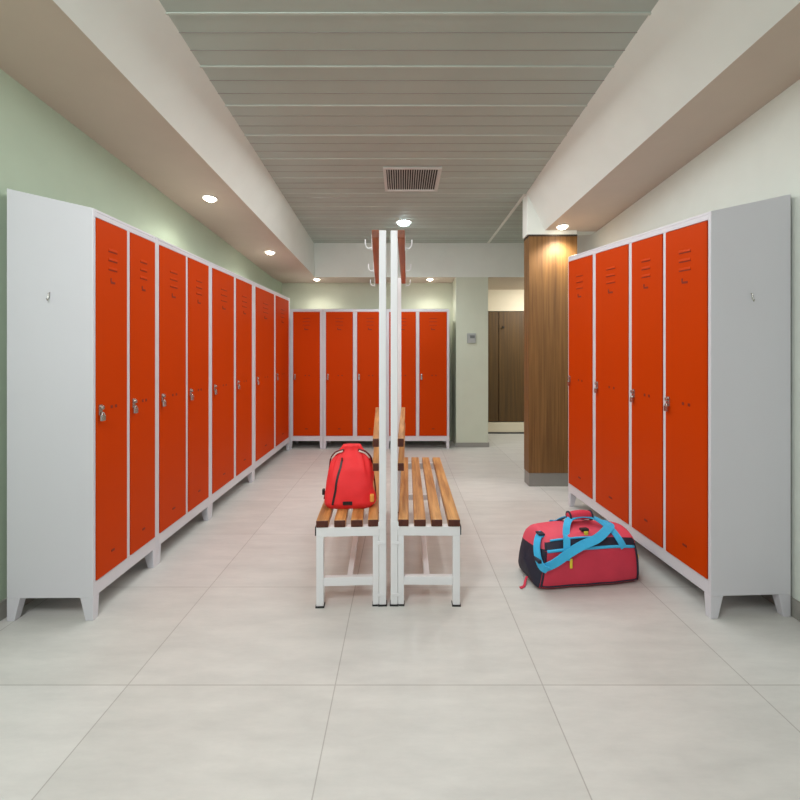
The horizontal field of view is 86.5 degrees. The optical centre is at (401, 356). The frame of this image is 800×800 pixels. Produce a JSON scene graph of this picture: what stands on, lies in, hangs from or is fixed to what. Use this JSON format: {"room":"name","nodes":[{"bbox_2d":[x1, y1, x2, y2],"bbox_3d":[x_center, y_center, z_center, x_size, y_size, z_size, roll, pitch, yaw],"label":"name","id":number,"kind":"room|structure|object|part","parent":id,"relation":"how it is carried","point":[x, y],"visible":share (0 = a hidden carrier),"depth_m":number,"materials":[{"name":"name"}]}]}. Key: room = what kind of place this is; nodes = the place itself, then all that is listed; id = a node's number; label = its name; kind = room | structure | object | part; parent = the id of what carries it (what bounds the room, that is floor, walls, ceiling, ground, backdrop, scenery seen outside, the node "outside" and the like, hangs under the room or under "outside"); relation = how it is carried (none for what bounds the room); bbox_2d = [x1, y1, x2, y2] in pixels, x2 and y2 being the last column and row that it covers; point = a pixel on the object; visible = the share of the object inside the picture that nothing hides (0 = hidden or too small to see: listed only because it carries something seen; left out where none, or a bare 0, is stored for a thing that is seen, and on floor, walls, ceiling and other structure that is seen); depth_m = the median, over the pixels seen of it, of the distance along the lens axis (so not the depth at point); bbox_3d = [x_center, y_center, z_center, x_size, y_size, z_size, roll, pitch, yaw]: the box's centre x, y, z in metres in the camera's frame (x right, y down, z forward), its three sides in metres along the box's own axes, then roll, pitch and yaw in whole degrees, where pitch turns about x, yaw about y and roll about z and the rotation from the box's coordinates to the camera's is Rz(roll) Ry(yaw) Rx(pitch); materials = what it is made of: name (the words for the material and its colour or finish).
{"room":"changing room","nodes":[
{"label":"changing room","id":0,"kind":"room"},
{"bbox_2d":[0,69,281,600],"bbox_3d":[-1.805,-0.153,2.125,0.310,2.607,7.450,0,0,0],"label":"wall","id":1,"kind":"structure","parent":0,"point":[42,153],"depth_m":2.18,"materials":[{"name":"green paint"}]},
{"bbox_2d":[0,598,35,620],"bbox_3d":[-1.747,1.110,2.125,0.012,0.080,7.453,0,0,2],"label":"baseboard","id":2,"kind":"structure","parent":1,"relation":"attached to","point":[3,604],"depth_m":1.87,"materials":[{"name":"grey"}]},
{"bbox_2d":[0,0,314,276],"bbox_3d":[-1.345,-1.238,1.915,0.830,0.437,7.030,0,0,0],"label":"ceiling","id":3,"kind":"structure","parent":0,"point":[121,72],"depth_m":2.19,"materials":[{"name":"white paint"}]},
{"bbox_2d":[202,195,217,201],"bbox_3d":[-1.420,-1.165,3.143,0.109,0.030,0.110,0,0,6],"label":"recessed light","id":4,"kind":"object","parent":3,"relation":"in","point":[209,198],"visible":1,"depth_m":3.12,"materials":[{"name":"beige"}]},
{"bbox_2d":[264,250,274,254],"bbox_3d":[-1.370,-1.078,4.410,0.109,0.030,0.110,0,0,6],"label":"recessed light","id":5,"kind":"object","parent":3,"relation":"in","point":[269,252],"visible":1,"depth_m":4.38,"materials":[{"name":"beige"}]},
{"bbox_2d":[282,283,451,440],"bbox_3d":[-0.335,-0.153,5.910,2.850,2.607,0.120,0,0,0],"label":"wall","id":6,"kind":"structure","parent":0,"point":[301,295],"depth_m":5.85,"materials":[{"name":"green paint"}]},
{"bbox_2d":[0,434,799,799],"bbox_3d":[0.620,1.200,2.800,5.360,0.100,8.800,0,0,0],"label":"floor","id":7,"kind":"structure","parent":0,"point":[213,670],"depth_m":1.54,"materials":[{"name":"stone"}]},
{"bbox_2d":[7,189,156,620],"bbox_3d":[-1.525,0.203,2.087,0.394,1.895,0.514,0,0,-1],"label":"locker","id":8,"kind":"object","parent":7,"relation":"on","point":[82,280],"visible":1,"depth_m":1.85,"materials":[{"name":"grey metal"}]},
{"bbox_3d":[-1.353,0.184,1.976,0.023,1.601,0.208,0,0,-1],"label":"door","id":9,"kind":"part","parent":8,"relation":"part of","materials":[{"name":"orange metal"}]},
{"bbox_3d":[-1.356,0.181,2.216,0.023,1.606,0.210,0,0,-1],"label":"door","id":10,"kind":"part","parent":8,"relation":"part of","materials":[{"name":"orange metal"}]},
{"bbox_2d":[157,238,209,564],"bbox_3d":[-1.518,0.237,2.679,0.367,1.826,0.668,0,0,-1],"label":"locker","id":11,"kind":"object","parent":7,"relation":"on","point":[183,277],"visible":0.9,"depth_m":2.61,"materials":[{"name":"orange metal"}]},
{"bbox_3d":[-1.359,0.177,2.515,0.023,1.612,0.290,0,0,-1],"label":"door","id":12,"kind":"part","parent":11,"relation":"part of","materials":[{"name":"orange metal"}]},
{"bbox_3d":[-1.363,0.173,2.838,0.023,1.619,0.286,0,0,-1],"label":"door","id":13,"kind":"part","parent":11,"relation":"part of","materials":[{"name":"orange metal"}]},
{"bbox_2d":[210,262,252,518],"bbox_3d":[-1.513,0.227,3.468,0.337,1.846,0.908,0,0,-1],"label":"locker","id":14,"kind":"object","parent":7,"relation":"on","point":[231,294],"visible":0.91,"depth_m":3.37,"materials":[{"name":"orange metal"}]},
{"bbox_3d":[-1.368,0.167,3.246,0.023,1.628,0.393,0,0,-1],"label":"door","id":15,"kind":"part","parent":14,"relation":"part of","materials":[{"name":"orange metal"}]},
{"bbox_3d":[-1.373,0.162,3.685,0.023,1.637,0.369,0,0,-1],"label":"door","id":16,"kind":"part","parent":14,"relation":"part of","materials":[{"name":"orange metal"}]},
{"bbox_2d":[253,282,289,480],"bbox_3d":[-1.503,0.212,4.589,0.292,1.876,1.330,0,0,-1],"label":"locker","id":17,"kind":"object","parent":7,"relation":"on","point":[271,309],"visible":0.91,"depth_m":4.40,"materials":[{"name":"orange metal"}]},
{"bbox_3d":[-1.380,0.154,4.278,0.023,1.651,0.584,0,0,-1],"label":"door","id":18,"kind":"part","parent":17,"relation":"part of","materials":[{"name":"orange metal"}]},
{"bbox_3d":[-1.388,0.146,4.915,0.023,1.663,0.542,0,0,-1],"label":"door","id":19,"kind":"part","parent":17,"relation":"part of","materials":[{"name":"orange metal"}]},
{"bbox_2d":[290,309,327,448],"bbox_3d":[-1.202,0.275,5.489,0.425,1.750,0.402,0,0,0],"label":"locker","id":20,"kind":"object","parent":7,"relation":"on","point":[306,325],"visible":0.91,"depth_m":5.31,"materials":[{"name":"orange metal"}]},
{"bbox_3d":[-1.194,0.211,5.315,0.331,1.546,0.023,0,0,0],"label":"door","id":21,"kind":"part","parent":20,"relation":"part of","materials":[{"name":"orange metal"}]},
{"bbox_2d":[323,309,378,448],"bbox_3d":[-0.594,0.275,5.489,0.785,1.750,0.402,0,0,0],"label":"locker","id":22,"kind":"object","parent":7,"relation":"on","point":[350,336],"visible":0.91,"depth_m":5.31,"materials":[{"name":"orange metal"}]},
{"bbox_3d":[-0.782,0.211,5.315,0.333,1.546,0.023,0,0,0],"label":"door","id":23,"kind":"part","parent":22,"relation":"part of","materials":[{"name":"orange metal"}]},
{"bbox_3d":[-0.400,0.211,5.315,0.319,1.546,0.023,0,0,0],"label":"door","id":24,"kind":"part","parent":22,"relation":"part of","materials":[{"name":"orange metal"}]},
{"bbox_2d":[315,230,386,607],"bbox_3d":[-0.264,0.281,2.559,0.330,1.737,1.218,0,0,-3],"label":"bench","id":25,"kind":"object","parent":7,"relation":"on","point":[376,526],"visible":0.83,"depth_m":1.96,"materials":[{"name":"white metal"}]},
{"bbox_3d":[-0.378,0.985,1.965,0.034,0.319,0.034,0,0,-3],"label":"leg","id":26,"kind":"part","parent":25,"relation":"part of","materials":[{"name":"white metal"}]},
{"bbox_2d":[322,443,376,508],"bbox_3d":[-0.265,0.598,2.145,0.273,0.300,0.151,0,0,-2],"label":"backpack","id":27,"kind":"object","parent":25,"relation":"on","point":[350,477],"visible":0.99,"depth_m":2.09,"materials":[{"name":"red fabric"}]},
{"bbox_3d":[-0.345,0.594,2.171,0.107,0.259,0.082,0,0,-2],"label":"shoulder cord","id":28,"kind":"part","parent":27,"relation":"part of","materials":[{"name":"fabric"}]},
{"bbox_3d":[-0.177,0.594,2.177,0.095,0.259,0.082,0,0,-2],"label":"shoulder cord","id":29,"kind":"part","parent":27,"relation":"part of","materials":[{"name":"fabric"}]},
{"bbox_3d":[-0.153,-0.567,2.564,0.033,0.040,1.218,0,0,-3],"label":"coat rail","id":30,"kind":"part","parent":25,"relation":"part of","materials":[{"name":"brown wood"}]},
{"bbox_3d":[-0.122,0.985,1.978,0.028,0.319,0.032,0,0,-3],"label":"leg","id":31,"kind":"part","parent":25,"relation":"part of","materials":[{"name":"white metal"}]},
{"bbox_3d":[-0.090,0.280,1.979,0.033,1.729,0.035,0,0,-3],"label":"post","id":32,"kind":"part","parent":25,"relation":"part of","materials":[{"name":"white metal"}]},
{"bbox_2d":[386,309,448,448],"bbox_3d":[0.197,0.275,5.489,0.788,1.750,0.402,0,0,0],"label":"locker","id":33,"kind":"object","parent":7,"relation":"on","point":[424,332],"visible":0.77,"depth_m":5.31,"materials":[{"name":"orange metal"}]},
{"bbox_3d":[0.007,0.211,5.315,0.329,1.546,0.023,0,0,0],"label":"door","id":34,"kind":"part","parent":33,"relation":"part of","materials":[{"name":"orange metal"}]},
{"bbox_3d":[0.389,0.211,5.315,0.340,1.546,0.023,0,0,0],"label":"door","id":35,"kind":"part","parent":33,"relation":"part of","materials":[{"name":"orange metal"}]},
{"bbox_2d":[390,230,460,606],"bbox_3d":[0.116,0.281,2.566,0.330,1.737,1.218,0,0,1],"label":"bench","id":36,"kind":"object","parent":7,"relation":"on","point":[400,497],"visible":1,"depth_m":1.97,"materials":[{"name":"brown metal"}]},
{"bbox_3d":[-0.036,0.280,1.980,0.033,1.729,0.035,0,0,1],"label":"post","id":37,"kind":"part","parent":36,"relation":"part of","materials":[{"name":"white metal"}]},
{"bbox_3d":[-0.022,0.280,3.150,0.033,1.729,0.035,0,0,1],"label":"post","id":38,"kind":"part","parent":36,"relation":"part of","materials":[{"name":"white metal"}]},
{"bbox_3d":[-0.005,0.985,1.980,0.028,0.319,0.032,0,0,1],"label":"leg","id":39,"kind":"part","parent":36,"relation":"part of","materials":[{"name":"white metal"}]},
{"bbox_3d":[0.004,-0.567,2.567,0.033,0.040,1.218,0,0,1],"label":"coat rail","id":40,"kind":"part","parent":36,"relation":"part of","materials":[{"name":"brown wood"}]},
{"bbox_3d":[0.266,0.985,3.147,0.034,0.319,0.034,0,0,1],"label":"leg","id":41,"kind":"part","parent":36,"relation":"part of","materials":[{"name":"white metal"}]},
{"bbox_3d":[0.251,0.985,1.977,0.034,0.319,0.034,0,0,1],"label":"leg","id":42,"kind":"part","parent":36,"relation":"part of","materials":[{"name":"white metal"}]},
{"bbox_2d":[488,422,523,433],"bbox_3d":[2.050,1.070,6.461,1.900,0.160,0.178,0,0,0],"label":"plinth","id":43,"kind":"object","parent":7,"relation":"on","point":[493,427],"depth_m":6.38,"materials":[{"name":"beige paint"}]},
{"bbox_2d":[518,510,638,588],"bbox_3d":[0.895,0.980,2.234,0.651,0.339,0.320,0,0,-8],"label":"duffel bag","id":44,"kind":"object","parent":7,"relation":"on","point":[574,550],"visible":1,"depth_m":2.13,"materials":[{"name":"pink fabric"}]},
{"bbox_3d":[0.662,1.050,2.211,0.062,0.193,0.251,0,0,-8],"label":"panel","id":45,"kind":"part","parent":44,"relation":"part of","materials":[{"name":"black fabric"}]},
{"bbox_2d":[567,194,790,618],"bbox_3d":[1.495,0.143,2.580,0.388,2.013,1.457,0,0,-3],"label":"locker","id":46,"kind":"object","parent":7,"relation":"on","point":[679,377],"visible":0.99,"depth_m":1.94,"materials":[{"name":"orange metal"}]},
{"bbox_3d":[1.304,0.120,3.101,0.023,1.709,0.366,0,0,-3],"label":"door","id":47,"kind":"part","parent":46,"relation":"part of","materials":[{"name":"orange metal"}]},
{"bbox_3d":[1.323,0.142,2.678,0.023,1.674,0.376,0,0,-3],"label":"door","id":48,"kind":"part","parent":46,"relation":"part of","materials":[{"name":"orange metal"}]},
{"bbox_3d":[1.339,0.162,2.319,0.023,1.638,0.266,0,0,-3],"label":"door","id":49,"kind":"part","parent":46,"relation":"part of","materials":[{"name":"orange metal"}]},
{"bbox_3d":[1.353,0.177,2.021,0.023,1.613,0.273,0,0,-3],"label":"door","id":50,"kind":"part","parent":46,"relation":"part of","materials":[{"name":"orange metal"}]},
{"bbox_2d":[159,0,658,242],"bbox_3d":[0.620,-1.504,1.915,5.360,0.106,7.030,0,0,0],"label":"ceiling","id":51,"kind":"structure","parent":0,"point":[328,95],"depth_m":2.32,"materials":[{"name":"white paint"}]},
{"bbox_2d":[272,243,523,289],"bbox_3d":[0.620,-1.238,6.315,4.760,0.437,1.770,0,0,0],"label":"ceiling soffit","id":52,"kind":"structure","parent":51,"relation":"attached to","point":[502,263],"depth_m":5.43,"materials":[{"name":"white paint"}]},
{"bbox_2d":[396,219,411,225],"bbox_3d":[0.020,-1.437,4.587,0.180,0.040,0.180,0,0,0],"label":"recessed light","id":53,"kind":"object","parent":51,"relation":"in","point":[403,222],"visible":1,"depth_m":4.54,"materials":[{"name":"white"}]},
{"bbox_2d":[383,167,441,191],"bbox_3d":[0.080,-1.450,3.480,0.456,0.014,0.456,0,0,0],"label":"ceiling vent","id":54,"kind":"object","parent":51,"relation":"in","point":[396,179],"visible":1,"depth_m":3.46,"materials":[{"name":"white metal"}]},
{"bbox_2d":[452,277,487,444],"bbox_3d":[0.895,0.065,6.315,0.410,2.170,1.770,0,0,0],"label":"wall pillar","id":55,"kind":"structure","parent":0,"point":[469,294],"depth_m":5.43,"materials":[{"name":"green paint"}]},
{"bbox_2d":[467,333,475,342],"bbox_3d":[0.885,-0.240,5.413,0.110,0.124,0.034,0,0,0],"label":"thermostat","id":56,"kind":"object","parent":55,"relation":"attached to","point":[471,337],"visible":1,"depth_m":5.40,"materials":[{"name":"grey plastic"}]},
{"bbox_2d":[455,442,488,446],"bbox_3d":[0.896,1.123,5.909,0.432,0.055,0.982,0,0,0],"label":"baseboard","id":57,"kind":"structure","parent":55,"relation":"attached to","point":[456,444],"depth_m":5.42,"materials":[{"name":"grey"}]},
{"bbox_2d":[488,290,523,421],"bbox_3d":[2.050,-0.015,6.490,1.900,2.010,0.120,0,0,0],"label":"wall","id":58,"kind":"structure","parent":0,"point":[498,300],"depth_m":6.43,"materials":[{"name":"beige paint"}]},
{"bbox_2d":[488,311,497,421],"bbox_3d":[1.283,0.145,6.460,0.358,1.670,0.040,0,0,0],"label":"door","id":59,"kind":"structure","parent":58,"relation":"in","point":[492,315],"depth_m":6.44,"materials":[{"name":"brown wood"}]},
{"bbox_2d":[498,311,523,421],"bbox_3d":[1.730,0.145,6.440,0.520,1.670,0.080,0,0,0],"label":"door","id":60,"kind":"structure","parent":58,"relation":"in","point":[510,323],"depth_m":6.44,"materials":[{"name":"brown wood"}]},
{"bbox_2d":[523,195,595,472],"bbox_3d":[1.426,-0.213,3.843,0.628,2.487,0.154,0,0,0],"label":"wall column","id":61,"kind":"structure","parent":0,"point":[546,252],"depth_m":3.77,"materials":[{"name":"brown wood"}]},
{"bbox_2d":[524,469,567,485],"bbox_3d":[1.342,1.090,3.848,0.426,0.120,0.144,0,0,0],"label":"baseboard","id":62,"kind":"structure","parent":61,"relation":"attached to","point":[531,479],"depth_m":3.78,"materials":[{"name":"grey"}]},
{"bbox_2d":[526,0,799,230],"bbox_3d":[1.370,-1.290,1.100,0.740,0.334,5.400,0,0,0],"label":"ceiling","id":63,"kind":"structure","parent":0,"point":[693,71],"depth_m":2.10,"materials":[{"name":"white paint"}]},
{"bbox_2d":[556,224,568,229],"bbox_3d":[1.385,-1.117,3.670,0.109,0.028,0.110,0,0,6],"label":"recessed light","id":64,"kind":"object","parent":63,"relation":"in","point":[561,226],"visible":1,"depth_m":3.64,"materials":[{"name":"beige"}]},
{"bbox_2d":[577,79,799,600],"bbox_3d":[2.430,-0.153,2.800,1.380,2.607,8.800,0,0,0],"label":"wall","id":65,"kind":"structure","parent":0,"point":[758,159],"depth_m":2.10,"materials":[{"name":"white paint"}]},
{"bbox_2d":[760,595,799,621],"bbox_3d":[1.734,1.110,1.100,0.012,0.080,5.400,0,0,0],"label":"baseboard","id":66,"kind":"structure","parent":65,"relation":"attached to","point":[795,604],"depth_m":1.88,"materials":[{"name":"grey"}]}
]}

